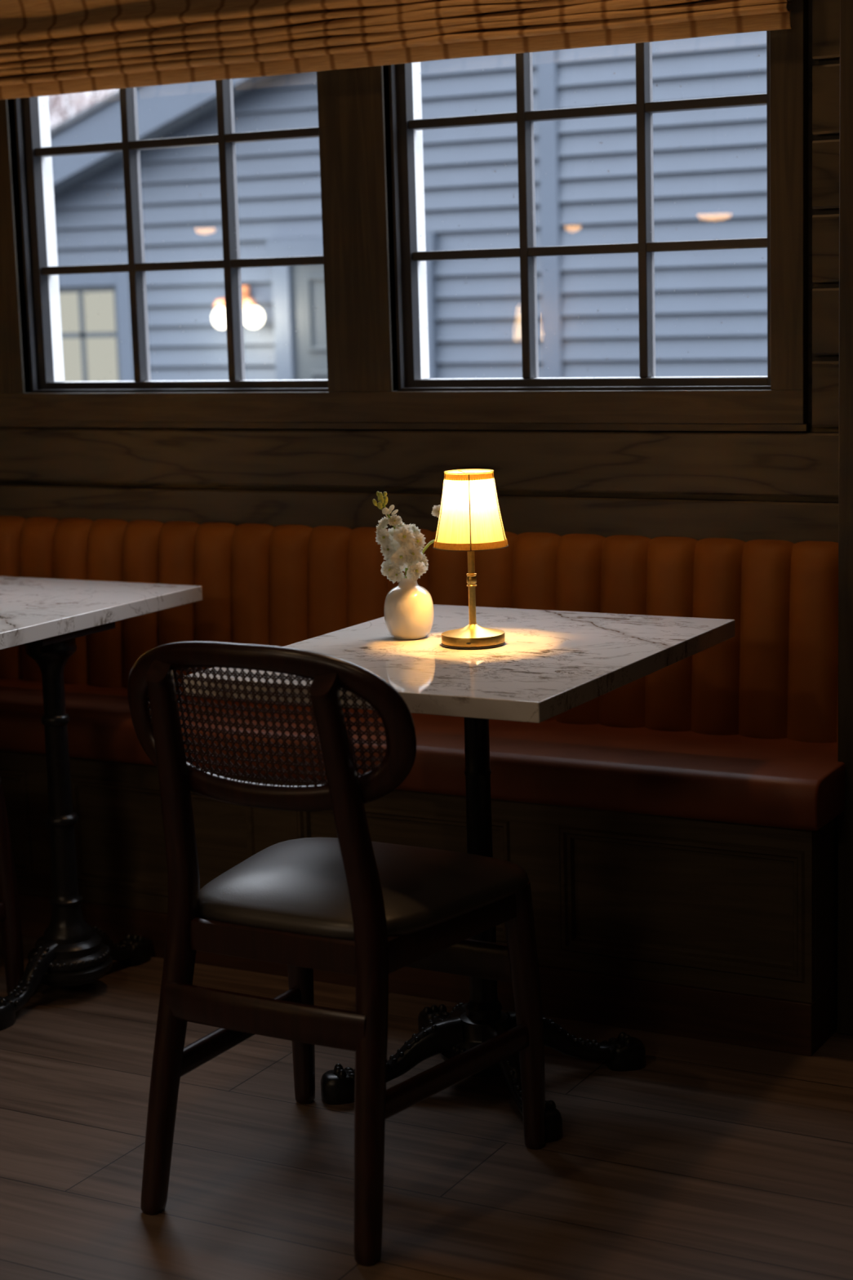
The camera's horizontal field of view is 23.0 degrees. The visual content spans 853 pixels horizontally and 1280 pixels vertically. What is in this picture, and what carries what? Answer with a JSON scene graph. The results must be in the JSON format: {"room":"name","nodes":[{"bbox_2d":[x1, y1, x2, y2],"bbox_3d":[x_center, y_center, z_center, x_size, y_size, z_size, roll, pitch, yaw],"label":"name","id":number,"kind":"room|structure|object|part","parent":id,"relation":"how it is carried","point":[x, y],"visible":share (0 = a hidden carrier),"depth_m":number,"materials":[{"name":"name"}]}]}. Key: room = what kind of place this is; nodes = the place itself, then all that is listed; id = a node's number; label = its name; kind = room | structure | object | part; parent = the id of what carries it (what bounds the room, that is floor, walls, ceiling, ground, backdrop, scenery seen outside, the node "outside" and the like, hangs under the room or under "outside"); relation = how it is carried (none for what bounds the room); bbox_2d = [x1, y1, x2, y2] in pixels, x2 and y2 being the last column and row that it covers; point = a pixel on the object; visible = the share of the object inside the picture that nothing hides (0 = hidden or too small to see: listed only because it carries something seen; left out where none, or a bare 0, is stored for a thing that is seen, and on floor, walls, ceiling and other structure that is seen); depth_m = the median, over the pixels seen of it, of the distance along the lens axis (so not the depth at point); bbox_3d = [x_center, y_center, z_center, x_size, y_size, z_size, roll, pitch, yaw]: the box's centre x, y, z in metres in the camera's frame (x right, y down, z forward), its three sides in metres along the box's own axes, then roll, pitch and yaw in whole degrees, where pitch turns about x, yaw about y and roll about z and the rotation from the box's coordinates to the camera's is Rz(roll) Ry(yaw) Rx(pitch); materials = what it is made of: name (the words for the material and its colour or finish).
{"room":"restaurant dining room","nodes":[
{"label":"restaurant dining room","id":0,"kind":"room"},
{"bbox_2d":[0,0,839,543],"bbox_3d":[-0.063,-0.691,4.224,9.000,2.620,0.138,3,11,28],"label":"wall","id":1,"kind":"structure","parent":0,"point":[744,486],"depth_m":4.06,"materials":[{"name":"brown wood"}]},
{"bbox_2d":[7,79,328,393],"bbox_3d":[-0.522,-1.042,4.414,0.819,1.068,0.140,3,11,28],"label":"window","id":2,"kind":"structure","parent":1,"relation":"in","point":[42,271],"depth_m":4.51,"materials":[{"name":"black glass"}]},
{"bbox_2d":[0,0,808,393],"bbox_3d":[-0.149,-1.009,4.144,1.863,1.032,0.029,3,11,28],"label":"trim","id":3,"kind":"structure","parent":1,"relation":"attached to","point":[351,106],"depth_m":4.14,"materials":[{"name":"brown wood"}]},
{"bbox_2d":[0,389,810,431],"bbox_3d":[-0.152,-1.012,4.145,1.877,1.187,0.029,3,11,28],"label":"trim","id":4,"kind":"structure","parent":1,"relation":"attached to","point":[784,411],"depth_m":4.15,"materials":[{"name":"brown wood"}]},
{"bbox_2d":[382,31,770,391],"bbox_3d":[0.297,-0.994,3.970,0.824,1.068,0.140,3,11,28],"label":"window","id":5,"kind":"structure","parent":1,"relation":"in","point":[406,126],"depth_m":4.05,"materials":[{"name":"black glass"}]},
{"bbox_2d":[0,0,792,99],"bbox_3d":[-0.396,-1.398,4.147,2.316,0.562,0.073,3,11,28],"label":"roman shade","id":6,"kind":"object","parent":5,"relation":"attached to","point":[48,47],"visible":1,"depth_m":4.10,"materials":[{"name":"brown wood"}]},
{"bbox_2d":[837,0,852,1035],"bbox_3d":[2.277,-0.521,2.774,3.493,2.620,0.230,3,11,28],"label":"trim","id":7,"kind":"structure","parent":1,"relation":"attached to","point":[845,820],"depth_m":3.56,"materials":[{"name":"brown wood"}]},
{"bbox_2d":[0,933,852,1279],"bbox_3d":[-1.758,1.198,1.302,9.200,0.060,7.600,3,11,28],"label":"floor","id":8,"kind":"structure","parent":0,"point":[707,1160],"depth_m":3.21,"materials":[{"name":"brown wood"}]},
{"bbox_2d":[0,777,24,992],"bbox_3d":[-1.089,0.296,3.859,0.476,0.850,0.498,3,11,28],"label":"chair","id":9,"kind":"object","parent":8,"relation":"on","point":[10,912],"visible":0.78,"depth_m":3.97,"materials":[{"name":"brown wood"}]},
{"bbox_2d":[0,576,202,1031],"bbox_3d":[-1.183,0.286,4.263,1.264,0.745,0.784,3,11,28],"label":"marble table","id":10,"kind":"object","parent":8,"relation":"on","point":[46,615],"visible":1,"depth_m":3.99,"materials":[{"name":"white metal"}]},
{"bbox_3d":[-0.708,-0.016,3.950,0.140,0.014,0.220,3,11,28],"label":"plate","id":11,"kind":"part","parent":10,"relation":"part of","materials":[{"name":"black metal"}]},
{"bbox_2d":[127,640,545,1266],"bbox_3d":[-0.138,0.391,3.114,0.476,0.850,0.498,4,11,30],"label":"chair","id":12,"kind":"object","parent":8,"relation":"on","point":[349,903],"visible":1,"depth_m":2.97,"materials":[{"name":"brown wood"}]},
{"bbox_3d":[-0.371,0.426,3.032,0.081,0.821,0.116,4,11,30],"label":"leg","id":13,"kind":"part","parent":12,"relation":"part of","materials":[{"name":"brown wood"}]},
{"bbox_3d":[-0.237,0.118,2.909,0.407,0.181,0.058,4,11,30],"label":"cane panel","id":14,"kind":"part","parent":12,"relation":"part of","materials":[{"name":"brown wicker"}]},
{"bbox_3d":[-0.236,0.118,2.910,0.476,0.240,0.088,4,11,30],"label":"frame","id":15,"kind":"part","parent":12,"relation":"part of","materials":[{"name":"brown wood"}]},
{"bbox_3d":[-0.205,0.556,3.427,0.051,0.427,0.059,4,11,30],"label":"leg","id":16,"kind":"part","parent":12,"relation":"part of","materials":[{"name":"brown wood"}]},
{"bbox_3d":[-0.094,0.444,2.874,0.081,0.821,0.116,4,11,30],"label":"leg","id":17,"kind":"part","parent":12,"relation":"part of","materials":[{"name":"brown wood"}]},
{"bbox_3d":[-0.124,0.408,3.140,0.426,0.054,0.384,4,11,30],"label":"seat frame","id":18,"kind":"part","parent":12,"relation":"part of","materials":[{"name":"brown wood"}]},
{"bbox_3d":[-0.116,0.357,3.149,0.456,0.054,0.406,4,11,30],"label":"seat","id":19,"kind":"part","parent":12,"relation":"part of","materials":[{"name":"black leather"}]},
{"bbox_3d":[0.148,0.578,3.226,0.051,0.427,0.059,4,11,30],"label":"leg","id":20,"kind":"part","parent":12,"relation":"part of","materials":[{"name":"brown wood"}]},
{"bbox_2d":[0,515,844,1056],"bbox_3d":[-1.659,0.129,4.975,5.470,0.850,0.384,3,11,28],"label":"bench","id":21,"kind":"object","parent":8,"relation":"on","point":[673,829],"visible":0.72,"depth_m":3.88,"materials":[{"name":"orange leather"}]},
{"bbox_3d":[-1.027,0.374,4.496,0.459,0.233,0.017,3,11,28],"label":"sunk panel","id":22,"kind":"part","parent":21,"relation":"part of","materials":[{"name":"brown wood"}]},
{"bbox_3d":[-0.536,0.403,4.231,0.459,0.233,0.017,3,11,28],"label":"sunk panel","id":23,"kind":"part","parent":21,"relation":"part of","materials":[{"name":"brown wood"}]},
{"bbox_3d":[-0.045,0.432,3.965,0.459,0.233,0.017,3,11,28],"label":"sunk panel","id":24,"kind":"part","parent":21,"relation":"part of","materials":[{"name":"brown wood"}]},
{"bbox_3d":[-1.678,0.308,4.981,5.450,0.311,0.245,3,11,28],"label":"frame","id":25,"kind":"part","parent":21,"relation":"part of","materials":[{"name":"brown wood"}]},
{"bbox_3d":[-1.602,-0.118,5.070,5.447,0.395,0.088,3,11,28],"label":"backrest","id":26,"kind":"part","parent":21,"relation":"part of","materials":[{"name":"orange leather"}]},
{"bbox_2d":[0,679,844,831],"bbox_3d":[-1.673,0.110,4.947,5.470,0.088,0.327,3,11,28],"label":"seat cushion","id":27,"kind":"object","parent":21,"relation":"on","point":[739,776],"depth_m":3.81,"materials":[{"name":"orange leather"}]},
{"bbox_3d":[0.446,0.462,3.699,0.459,0.233,0.017,3,11,28],"label":"sunk panel","id":28,"kind":"part","parent":21,"relation":"part of","materials":[{"name":"brown wood"}]},
{"bbox_2d":[183,604,735,1142],"bbox_3d":[0.089,0.377,3.479,0.606,0.745,0.784,3,11,28],"label":"marble table","id":29,"kind":"object","parent":8,"relation":"on","point":[549,664],"visible":0.72,"depth_m":3.43,"materials":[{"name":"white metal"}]},
{"bbox_2d":[383,575,434,639],"bbox_3d":[-0.030,-0.055,3.515,0.084,0.102,0.084,3,11,28],"label":"bud vase","id":30,"kind":"object","parent":29,"relation":"on","point":[408,607],"visible":1,"depth_m":3.49,"materials":[{"name":"beige ceramic"}]},
{"bbox_2d":[372,491,428,583],"bbox_3d":[-0.039,-0.131,3.500,0.084,0.235,0.068,3,11,28],"label":"flower","id":31,"kind":"object","parent":30,"relation":"in","point":[401,546],"visible":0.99,"depth_m":3.48,"materials":[{"name":"white plant"}]},
{"bbox_3d":[-0.049,-0.128,3.504,0.048,0.229,0.007,-1,9,5],"label":"stem","id":32,"kind":"part","parent":31,"relation":"part of","materials":[{"name":"white plant"}]},
{"bbox_2d":[422,504,440,554],"bbox_3d":[0.001,-0.128,3.555,0.038,0.193,0.116,7,13,44],"label":"flower","id":33,"kind":"object","parent":30,"relation":"in","point":[436,508],"visible":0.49,"depth_m":3.58,"materials":[{"name":"white plant"}]},
{"bbox_3d":[0.003,-0.122,3.555,0.032,0.180,0.116,7,13,44],"label":"stem","id":34,"kind":"part","parent":33,"relation":"part of","materials":[{"name":"green plant"}]},
{"bbox_2d":[432,468,508,649],"bbox_3d":[0.072,-0.133,3.413,0.123,0.284,0.123,3,11,28],"label":"table lamp","id":35,"kind":"object","parent":29,"relation":"on","point":[470,520],"visible":1,"depth_m":3.37,"materials":[{"name":"beige fabric"}]},
{"bbox_3d":[0.069,-0.266,3.392,0.080,0.011,0.080,3,11,28],"label":"shade trim","id":36,"kind":"part","parent":35,"relation":"part of","materials":[{"name":"fabric"}]},
{"bbox_3d":[0.070,-0.212,3.401,0.120,0.118,0.120,3,11,28],"label":"lamp shade","id":37,"kind":"part","parent":35,"relation":"part of","materials":[{"name":"fabric"}]},
{"bbox_3d":[0.072,-0.158,3.409,0.121,0.012,0.121,3,11,28],"label":"shade trim","id":38,"kind":"part","parent":35,"relation":"part of","materials":[{"name":"fabric"}]},
{"bbox_3d":[0.070,-0.212,3.401,0.123,0.123,0.123,3,11,28],"label":"shade frame","id":39,"kind":"part","parent":35,"relation":"part of","materials":[{"name":"fabric"}]},
{"label":"outside","id":40,"kind":"structure","parent":0,"visible":0},
{"bbox_3d":[7.318,-2.162,23.799,50.000,0.060,41.180,3,11,28],"label":"ground","id":41,"kind":"structure","parent":40,"visible":0},
{"bbox_2d":[48,88,112,128],"bbox_3d":[-4.596,-4.666,25.078,3.229,5.162,2.338,3,11,28],"label":"bare tree","id":42,"kind":"object","parent":41,"relation":"on","point":[55,99],"visible":0.14,"depth_m":24.39,"materials":[{"name":"brown plant"}]},
{"bbox_2d":[49,31,767,381],"bbox_3d":[2.391,-2.113,10.915,13.400,4.456,4.180,3,11,28],"label":"neighbouring house","id":43,"kind":"structure","parent":41,"relation":"on","point":[704,180],"depth_m":9.91,"materials":[{"name":"blue paint"}]},
{"bbox_3d":[-1.832,-1.517,11.131,0.500,0.650,0.005,3,11,28],"label":"lit pane","id":44,"kind":"part","parent":43,"relation":"part of","materials":[{"name":"beige glass"}]},
{"bbox_2d":[212,285,264,328],"bbox_3d":[-0.937,-1.667,10.527,0.296,0.210,0.128,3,11,28],"label":"wall lantern","id":45,"kind":"object","parent":43,"relation":"attached to","point":[253,316],"visible":0.8,"depth_m":10.48,"materials":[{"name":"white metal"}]},
{"bbox_3d":[-1.031,-1.621,10.569,0.096,0.110,0.096,3,11,28],"label":"globe","id":46,"kind":"part","parent":45,"relation":"part of"},
{"bbox_3d":[-0.865,-1.611,10.479,0.116,0.110,0.096,3,11,28],"label":"globe","id":47,"kind":"part","parent":45,"relation":"part of"},
{"bbox_3d":[-0.334,-0.841,10.419,0.700,2.080,0.038,3,11,28],"label":"door","id":48,"kind":"part","parent":43,"relation":"part of","materials":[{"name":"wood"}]},
{"bbox_3d":[-0.334,-0.880,10.414,0.940,2.200,0.075,3,11,28],"label":"house door","id":49,"kind":"part","parent":43,"relation":"part of","materials":[{"name":"blue paint"}]}
]}

